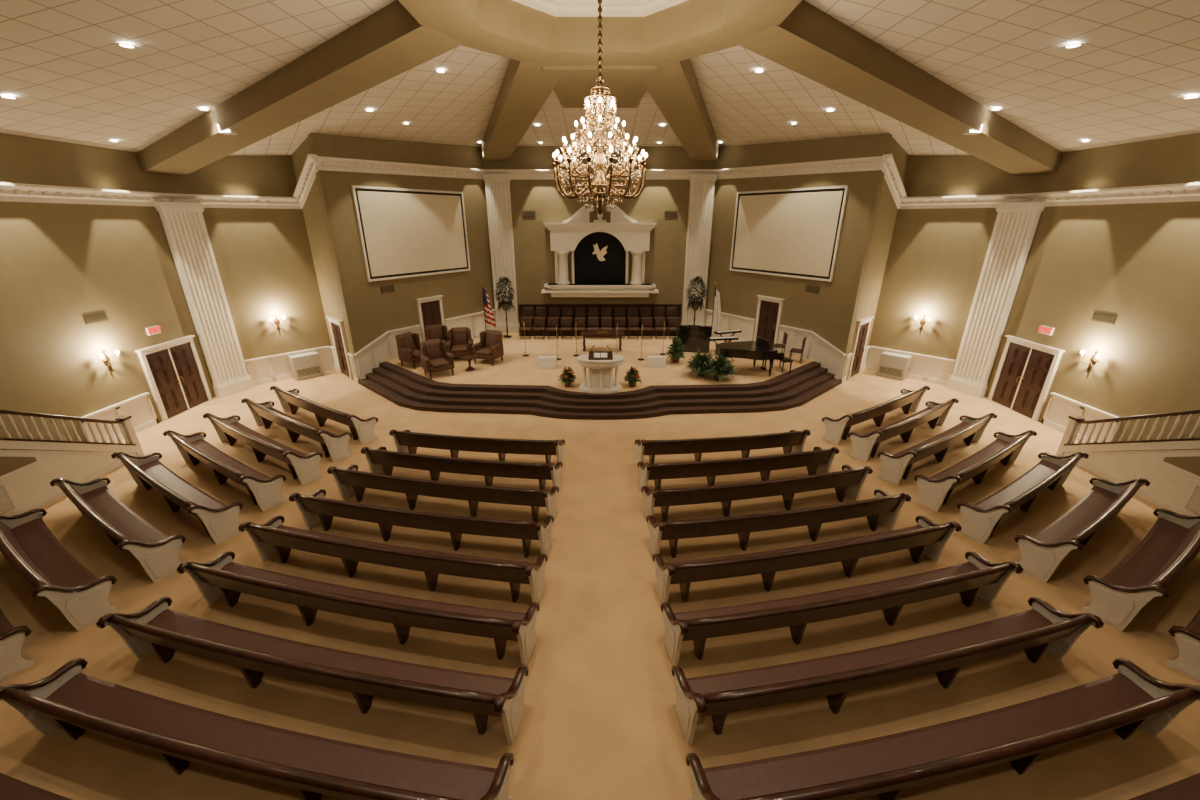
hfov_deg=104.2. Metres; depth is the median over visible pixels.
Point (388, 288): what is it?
air vent
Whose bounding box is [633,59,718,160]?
ceiling beam
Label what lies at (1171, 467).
staircase
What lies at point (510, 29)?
soffit
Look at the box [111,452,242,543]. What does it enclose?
pew
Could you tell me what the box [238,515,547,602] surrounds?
pew
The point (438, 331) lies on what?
chair
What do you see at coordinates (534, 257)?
wall
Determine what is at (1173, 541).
pew
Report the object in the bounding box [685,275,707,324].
topiary plant
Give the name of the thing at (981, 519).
pew
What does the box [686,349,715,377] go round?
potted fern
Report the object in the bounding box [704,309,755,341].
wainscoting
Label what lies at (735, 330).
electronic keyboard
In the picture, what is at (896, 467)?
pew
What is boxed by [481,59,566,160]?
ceiling beam
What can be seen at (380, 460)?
pew
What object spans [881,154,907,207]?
crown molding
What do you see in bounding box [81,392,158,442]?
wainscoting
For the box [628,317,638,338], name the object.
chair
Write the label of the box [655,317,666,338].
chair
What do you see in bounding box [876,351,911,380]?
air conditioning unit
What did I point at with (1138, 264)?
wall
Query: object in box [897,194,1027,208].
crown molding
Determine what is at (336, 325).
door frame
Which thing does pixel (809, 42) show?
ceiling beam
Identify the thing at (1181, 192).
crown molding
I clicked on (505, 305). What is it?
topiary plant
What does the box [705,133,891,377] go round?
wall
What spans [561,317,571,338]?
chair
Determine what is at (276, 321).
wall sconce
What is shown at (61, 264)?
wall
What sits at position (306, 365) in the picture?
air conditioning unit
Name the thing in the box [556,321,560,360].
microphone stand
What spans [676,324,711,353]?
organ console
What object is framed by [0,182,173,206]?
crown molding
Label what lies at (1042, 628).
pew
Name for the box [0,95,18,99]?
recessed light
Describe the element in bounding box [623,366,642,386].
flower arrangement
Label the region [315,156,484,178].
crown molding
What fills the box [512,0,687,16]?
trim
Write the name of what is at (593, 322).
chair
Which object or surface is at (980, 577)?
pew
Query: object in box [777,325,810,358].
wainscoting
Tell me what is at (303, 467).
pew
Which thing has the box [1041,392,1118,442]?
wainscoting
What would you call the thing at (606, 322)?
chair
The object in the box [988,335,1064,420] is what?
door
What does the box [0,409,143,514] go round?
staircase
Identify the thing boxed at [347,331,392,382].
wainscoting
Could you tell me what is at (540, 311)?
chair
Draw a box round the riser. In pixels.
[519,326,676,335]
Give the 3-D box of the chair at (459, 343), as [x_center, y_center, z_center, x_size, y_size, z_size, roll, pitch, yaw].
[-5.765,-2.301,19.246,1.045,1.219,1.051,-4,21,-9]
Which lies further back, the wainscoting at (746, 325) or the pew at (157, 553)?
the wainscoting at (746, 325)
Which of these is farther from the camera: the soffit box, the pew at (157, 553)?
the soffit box
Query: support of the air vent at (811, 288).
attached to the wall at (826, 313)
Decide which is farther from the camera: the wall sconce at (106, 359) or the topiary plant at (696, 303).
the topiary plant at (696, 303)
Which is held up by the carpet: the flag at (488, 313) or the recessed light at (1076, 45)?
the flag at (488, 313)
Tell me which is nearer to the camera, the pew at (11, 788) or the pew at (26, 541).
the pew at (11, 788)
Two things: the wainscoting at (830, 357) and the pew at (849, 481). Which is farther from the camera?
the wainscoting at (830, 357)
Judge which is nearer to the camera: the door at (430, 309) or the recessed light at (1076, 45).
the recessed light at (1076, 45)
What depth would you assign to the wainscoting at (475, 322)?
22.63 m
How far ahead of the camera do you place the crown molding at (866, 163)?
17.69 m
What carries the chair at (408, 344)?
on the carpet
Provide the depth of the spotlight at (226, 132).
12.32 m
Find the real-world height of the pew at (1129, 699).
0.962 m
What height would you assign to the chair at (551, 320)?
0.981 m
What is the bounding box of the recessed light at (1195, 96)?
[1181,95,1199,99]
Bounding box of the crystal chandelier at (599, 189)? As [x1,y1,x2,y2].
[551,0,648,213]
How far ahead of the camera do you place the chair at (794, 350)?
18.70 m
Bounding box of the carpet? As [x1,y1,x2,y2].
[387,333,812,391]
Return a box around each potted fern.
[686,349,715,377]
[703,353,740,382]
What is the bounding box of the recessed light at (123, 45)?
[116,43,136,48]
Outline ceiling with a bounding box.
[0,0,1199,154]
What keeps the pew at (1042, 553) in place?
on the floor
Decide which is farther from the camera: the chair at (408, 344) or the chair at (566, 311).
the chair at (566, 311)
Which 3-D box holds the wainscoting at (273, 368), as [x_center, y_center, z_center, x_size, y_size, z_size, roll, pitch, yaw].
[-12.400,-1.419,18.899,0.111,1.040,3.057,18,28,39]
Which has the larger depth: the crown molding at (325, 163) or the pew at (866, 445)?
the crown molding at (325, 163)
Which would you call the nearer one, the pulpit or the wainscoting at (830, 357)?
the pulpit
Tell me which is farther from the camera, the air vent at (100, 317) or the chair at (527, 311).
the chair at (527, 311)
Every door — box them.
[135,335,211,420]
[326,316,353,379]
[415,295,445,340]
[753,295,784,349]
[846,316,873,379]
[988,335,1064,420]
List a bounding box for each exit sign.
[145,325,160,335]
[1038,325,1054,335]
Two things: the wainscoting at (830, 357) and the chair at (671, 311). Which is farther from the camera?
the chair at (671, 311)
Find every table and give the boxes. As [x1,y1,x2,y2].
[460,354,476,370]
[580,331,623,350]
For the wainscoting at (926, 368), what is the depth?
18.50 m
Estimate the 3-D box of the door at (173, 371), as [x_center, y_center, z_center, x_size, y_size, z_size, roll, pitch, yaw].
[-13.920,-0.763,15.408,0.160,2.330,2.040,0,21,0]
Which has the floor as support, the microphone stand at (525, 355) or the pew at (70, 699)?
the pew at (70, 699)
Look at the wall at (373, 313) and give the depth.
18.68 m
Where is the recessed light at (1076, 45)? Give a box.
[1063,43,1083,48]
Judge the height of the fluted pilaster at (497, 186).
7.330 m
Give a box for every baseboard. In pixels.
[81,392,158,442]
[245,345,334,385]
[329,345,339,371]
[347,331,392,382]
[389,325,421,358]
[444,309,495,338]
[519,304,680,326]
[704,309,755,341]
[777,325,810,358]
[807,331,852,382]
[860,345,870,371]
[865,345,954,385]
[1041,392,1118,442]
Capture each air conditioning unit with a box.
[288,351,323,380]
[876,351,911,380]
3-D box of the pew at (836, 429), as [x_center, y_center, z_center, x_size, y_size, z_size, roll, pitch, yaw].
[8.598,0.331,14.473,4.571,0.962,0.830,-13,25,-30]
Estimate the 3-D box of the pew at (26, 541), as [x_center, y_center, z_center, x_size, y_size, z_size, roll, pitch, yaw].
[-9.680,2.769,8.156,3.815,0.962,0.830,12,24,28]
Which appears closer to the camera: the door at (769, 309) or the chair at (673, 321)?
the door at (769, 309)
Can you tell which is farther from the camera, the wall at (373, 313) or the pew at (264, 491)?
the wall at (373, 313)
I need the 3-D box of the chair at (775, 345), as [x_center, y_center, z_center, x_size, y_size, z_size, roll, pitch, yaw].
[7.514,-2.318,19.576,0.508,1.003,0.480,4,21,9]
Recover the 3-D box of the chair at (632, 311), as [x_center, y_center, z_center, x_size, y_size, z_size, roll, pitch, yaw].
[1.636,-4.111,23.289,0.520,0.981,0.495,0,21,0]
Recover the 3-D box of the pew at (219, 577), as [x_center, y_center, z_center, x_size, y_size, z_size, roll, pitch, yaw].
[-3.767,3.118,7.250,5.663,0.962,0.847,4,22,11]
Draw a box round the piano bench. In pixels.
[772,356,792,372]
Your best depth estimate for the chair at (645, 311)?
23.35 m
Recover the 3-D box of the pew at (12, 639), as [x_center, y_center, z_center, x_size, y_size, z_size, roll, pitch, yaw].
[-9.851,3.129,7.221,3.686,0.962,0.830,12,24,29]
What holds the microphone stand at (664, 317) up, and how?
on the carpet
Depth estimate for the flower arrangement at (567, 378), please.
16.00 m
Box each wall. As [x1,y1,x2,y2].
[0,133,214,441]
[162,155,330,374]
[291,133,356,353]
[308,133,494,377]
[483,146,716,323]
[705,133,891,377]
[843,133,908,353]
[869,155,1037,374]
[985,133,1199,441]
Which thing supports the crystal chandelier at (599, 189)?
hanging from the ceiling
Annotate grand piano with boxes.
[715,336,784,376]
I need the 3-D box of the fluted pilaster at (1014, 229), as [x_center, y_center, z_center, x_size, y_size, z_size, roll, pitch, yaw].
[13.604,-3.336,16.242,0.340,6.530,1.200,-9,23,-21]
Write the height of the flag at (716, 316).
2.780 m
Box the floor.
[0,369,1199,799]
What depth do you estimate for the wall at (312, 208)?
17.40 m
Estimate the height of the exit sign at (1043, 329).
0.240 m
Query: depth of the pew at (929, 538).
7.92 m
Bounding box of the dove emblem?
[592,243,606,260]
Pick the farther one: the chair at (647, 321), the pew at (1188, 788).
the chair at (647, 321)
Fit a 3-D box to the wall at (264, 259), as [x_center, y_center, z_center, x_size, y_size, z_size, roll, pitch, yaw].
[-12.792,-4.958,17.364,0.250,8.750,3.821,18,28,39]
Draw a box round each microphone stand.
[523,318,528,356]
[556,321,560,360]
[573,318,579,356]
[638,321,644,360]
[660,317,664,354]
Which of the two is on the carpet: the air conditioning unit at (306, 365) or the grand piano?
the grand piano
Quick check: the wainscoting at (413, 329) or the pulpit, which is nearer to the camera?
the pulpit
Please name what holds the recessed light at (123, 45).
in the ceiling
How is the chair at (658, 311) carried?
on the riser
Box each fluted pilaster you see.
[154,202,253,397]
[483,174,519,332]
[681,174,716,325]
[946,202,1045,397]
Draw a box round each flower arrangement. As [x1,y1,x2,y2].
[557,366,577,386]
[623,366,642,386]
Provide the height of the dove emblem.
0.855 m
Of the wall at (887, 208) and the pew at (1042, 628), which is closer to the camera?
the pew at (1042, 628)
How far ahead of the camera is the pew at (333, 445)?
12.77 m
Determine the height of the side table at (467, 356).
0.540 m
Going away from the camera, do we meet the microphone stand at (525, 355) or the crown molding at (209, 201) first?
the crown molding at (209, 201)
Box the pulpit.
[577,346,624,393]
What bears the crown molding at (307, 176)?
attached to the wall at (312, 208)
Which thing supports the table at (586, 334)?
on the carpet
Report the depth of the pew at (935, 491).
10.82 m
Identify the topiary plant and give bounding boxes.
[495,276,515,337]
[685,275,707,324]
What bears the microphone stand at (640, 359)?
on the carpet
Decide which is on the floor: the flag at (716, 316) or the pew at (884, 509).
the pew at (884, 509)
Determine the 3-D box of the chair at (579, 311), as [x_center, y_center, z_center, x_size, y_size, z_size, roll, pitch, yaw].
[-0.982,-4.111,23.289,0.520,0.981,0.495,0,21,0]
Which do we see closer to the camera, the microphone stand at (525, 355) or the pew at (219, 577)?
the pew at (219, 577)
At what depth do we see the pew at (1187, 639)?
6.54 m
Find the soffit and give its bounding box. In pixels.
[398,0,801,64]
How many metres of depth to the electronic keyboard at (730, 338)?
18.91 m
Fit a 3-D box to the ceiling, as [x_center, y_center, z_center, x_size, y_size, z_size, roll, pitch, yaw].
[0.000,-6.180,7.988,30.130,2.420,30.185,0,21,0]
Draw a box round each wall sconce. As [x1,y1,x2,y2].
[99,350,120,371]
[269,314,284,330]
[915,314,930,330]
[1079,350,1100,371]
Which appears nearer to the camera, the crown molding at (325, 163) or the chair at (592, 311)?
the crown molding at (325, 163)
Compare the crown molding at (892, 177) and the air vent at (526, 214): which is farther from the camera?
the air vent at (526, 214)
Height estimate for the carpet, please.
0.012 m
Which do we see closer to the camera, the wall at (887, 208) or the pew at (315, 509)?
the pew at (315, 509)
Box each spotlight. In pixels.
[217,124,237,134]
[962,124,982,134]
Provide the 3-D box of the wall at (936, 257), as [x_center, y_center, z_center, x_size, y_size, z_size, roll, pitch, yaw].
[12.792,-4.958,17.364,0.250,8.750,3.821,-18,28,-39]
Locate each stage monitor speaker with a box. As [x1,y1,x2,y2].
[538,356,556,367]
[646,356,665,367]
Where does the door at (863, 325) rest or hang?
in the wall at (887, 208)
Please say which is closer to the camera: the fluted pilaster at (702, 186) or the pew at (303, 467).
the pew at (303, 467)
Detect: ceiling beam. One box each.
[137,0,463,174]
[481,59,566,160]
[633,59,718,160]
[736,0,1062,174]
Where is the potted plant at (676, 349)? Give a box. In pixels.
[663,336,685,362]
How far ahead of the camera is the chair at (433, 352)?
17.22 m
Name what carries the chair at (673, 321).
on the carpet
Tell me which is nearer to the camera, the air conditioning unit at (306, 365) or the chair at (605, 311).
the air conditioning unit at (306, 365)
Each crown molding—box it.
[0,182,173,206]
[172,194,302,208]
[292,154,318,207]
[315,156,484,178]
[485,169,714,179]
[715,156,884,178]
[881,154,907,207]
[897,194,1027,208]
[1026,182,1199,206]
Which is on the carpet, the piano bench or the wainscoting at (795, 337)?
the piano bench
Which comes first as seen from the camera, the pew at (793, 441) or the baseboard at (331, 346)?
the pew at (793, 441)
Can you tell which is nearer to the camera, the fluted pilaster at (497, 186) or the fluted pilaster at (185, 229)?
the fluted pilaster at (185, 229)
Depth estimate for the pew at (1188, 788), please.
4.81 m
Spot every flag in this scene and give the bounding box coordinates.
[481,281,496,329]
[711,281,722,327]
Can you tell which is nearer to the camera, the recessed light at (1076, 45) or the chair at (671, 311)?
the recessed light at (1076, 45)
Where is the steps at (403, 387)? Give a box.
[358,361,841,419]
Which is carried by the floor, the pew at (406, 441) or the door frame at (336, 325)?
the pew at (406, 441)
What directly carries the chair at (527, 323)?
on the carpet
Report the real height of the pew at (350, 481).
0.962 m
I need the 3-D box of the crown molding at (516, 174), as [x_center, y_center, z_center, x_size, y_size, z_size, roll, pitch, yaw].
[0.000,-10.313,21.338,10.860,0.400,0.260,0,21,0]
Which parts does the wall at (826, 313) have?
projection screen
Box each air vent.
[83,312,107,324]
[380,285,394,292]
[523,211,535,217]
[664,211,676,217]
[805,285,819,292]
[1092,312,1116,324]
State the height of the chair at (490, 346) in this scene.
1.219 m
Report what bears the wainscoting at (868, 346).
attached to the wall at (887, 208)
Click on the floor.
(600, 721)
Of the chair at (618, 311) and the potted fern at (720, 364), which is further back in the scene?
the chair at (618, 311)
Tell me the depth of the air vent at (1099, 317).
12.93 m
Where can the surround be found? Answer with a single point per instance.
(591, 277)
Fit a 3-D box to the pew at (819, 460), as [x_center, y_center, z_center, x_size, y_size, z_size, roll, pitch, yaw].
[3.279,1.611,11.156,4.699,0.962,0.847,-4,21,-9]
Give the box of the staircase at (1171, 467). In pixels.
[1056,409,1199,514]
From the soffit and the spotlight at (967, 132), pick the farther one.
the spotlight at (967, 132)
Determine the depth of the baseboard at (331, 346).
19.76 m
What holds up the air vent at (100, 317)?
in the wall at (61, 264)
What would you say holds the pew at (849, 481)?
on the floor
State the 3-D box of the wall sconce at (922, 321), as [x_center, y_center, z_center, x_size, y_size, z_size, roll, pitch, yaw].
[12.494,-2.994,18.106,0.208,0.650,0.540,-18,28,-39]
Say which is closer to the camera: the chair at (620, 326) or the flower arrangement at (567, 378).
the flower arrangement at (567, 378)
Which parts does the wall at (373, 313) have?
projection screen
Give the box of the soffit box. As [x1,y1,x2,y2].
[542,65,657,107]
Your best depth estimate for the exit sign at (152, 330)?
14.55 m
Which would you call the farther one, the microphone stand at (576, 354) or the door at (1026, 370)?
the microphone stand at (576, 354)
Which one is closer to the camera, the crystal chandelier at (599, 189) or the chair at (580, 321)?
the crystal chandelier at (599, 189)
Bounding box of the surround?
[541,204,658,296]
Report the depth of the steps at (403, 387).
15.91 m
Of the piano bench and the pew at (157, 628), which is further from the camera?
the piano bench
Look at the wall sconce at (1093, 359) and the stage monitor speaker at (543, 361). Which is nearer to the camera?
the wall sconce at (1093, 359)
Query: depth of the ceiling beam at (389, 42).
10.98 m
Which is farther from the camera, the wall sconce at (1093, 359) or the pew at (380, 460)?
the wall sconce at (1093, 359)
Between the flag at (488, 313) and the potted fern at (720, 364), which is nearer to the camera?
the potted fern at (720, 364)
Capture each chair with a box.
[395,332,420,368]
[420,339,454,378]
[425,324,448,342]
[446,327,472,360]
[471,330,503,365]
[520,317,531,336]
[523,307,533,325]
[533,317,544,338]
[536,307,546,327]
[547,317,557,331]
[549,307,559,327]
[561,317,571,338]
[562,307,572,317]
[574,317,584,336]
[575,307,585,318]
[588,307,598,317]
[588,317,598,338]
[601,307,611,317]
[601,317,611,338]
[614,307,624,318]
[615,317,625,338]
[627,307,637,317]
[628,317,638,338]
[640,307,650,327]
[642,317,652,330]
[653,307,663,327]
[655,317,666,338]
[666,307,676,325]
[668,317,679,336]
[772,332,787,352]
[789,337,806,363]
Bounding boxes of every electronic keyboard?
[708,336,737,360]
[714,329,741,350]
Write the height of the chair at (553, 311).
0.981 m
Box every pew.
[0,508,117,630]
[0,609,33,682]
[0,658,513,799]
[0,773,71,799]
[50,477,185,582]
[96,597,528,744]
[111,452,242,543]
[163,430,285,511]
[176,551,539,665]
[202,413,322,484]
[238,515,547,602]
[241,398,351,461]
[270,386,377,444]
[289,489,553,557]
[327,464,558,522]
[361,446,561,494]
[389,429,564,468]
[635,429,810,468]
[638,446,838,494]
[641,464,872,522]
[646,489,910,557]
[652,515,961,602]
[660,551,1023,665]
[671,597,1103,744]
[686,658,1199,799]
[822,386,929,444]
[848,398,958,461]
[877,413,997,484]
[914,430,1036,511]
[957,452,1088,543]
[1014,477,1149,582]
[1082,508,1199,630]
[1128,773,1199,799]
[1166,609,1199,682]
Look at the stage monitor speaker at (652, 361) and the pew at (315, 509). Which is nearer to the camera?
the pew at (315, 509)
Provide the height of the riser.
0.350 m
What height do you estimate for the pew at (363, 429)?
0.962 m
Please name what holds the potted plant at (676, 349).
on the carpet
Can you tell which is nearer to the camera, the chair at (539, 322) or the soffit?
the soffit
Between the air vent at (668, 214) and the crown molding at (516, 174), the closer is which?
the crown molding at (516, 174)
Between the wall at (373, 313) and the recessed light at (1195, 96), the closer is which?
the recessed light at (1195, 96)

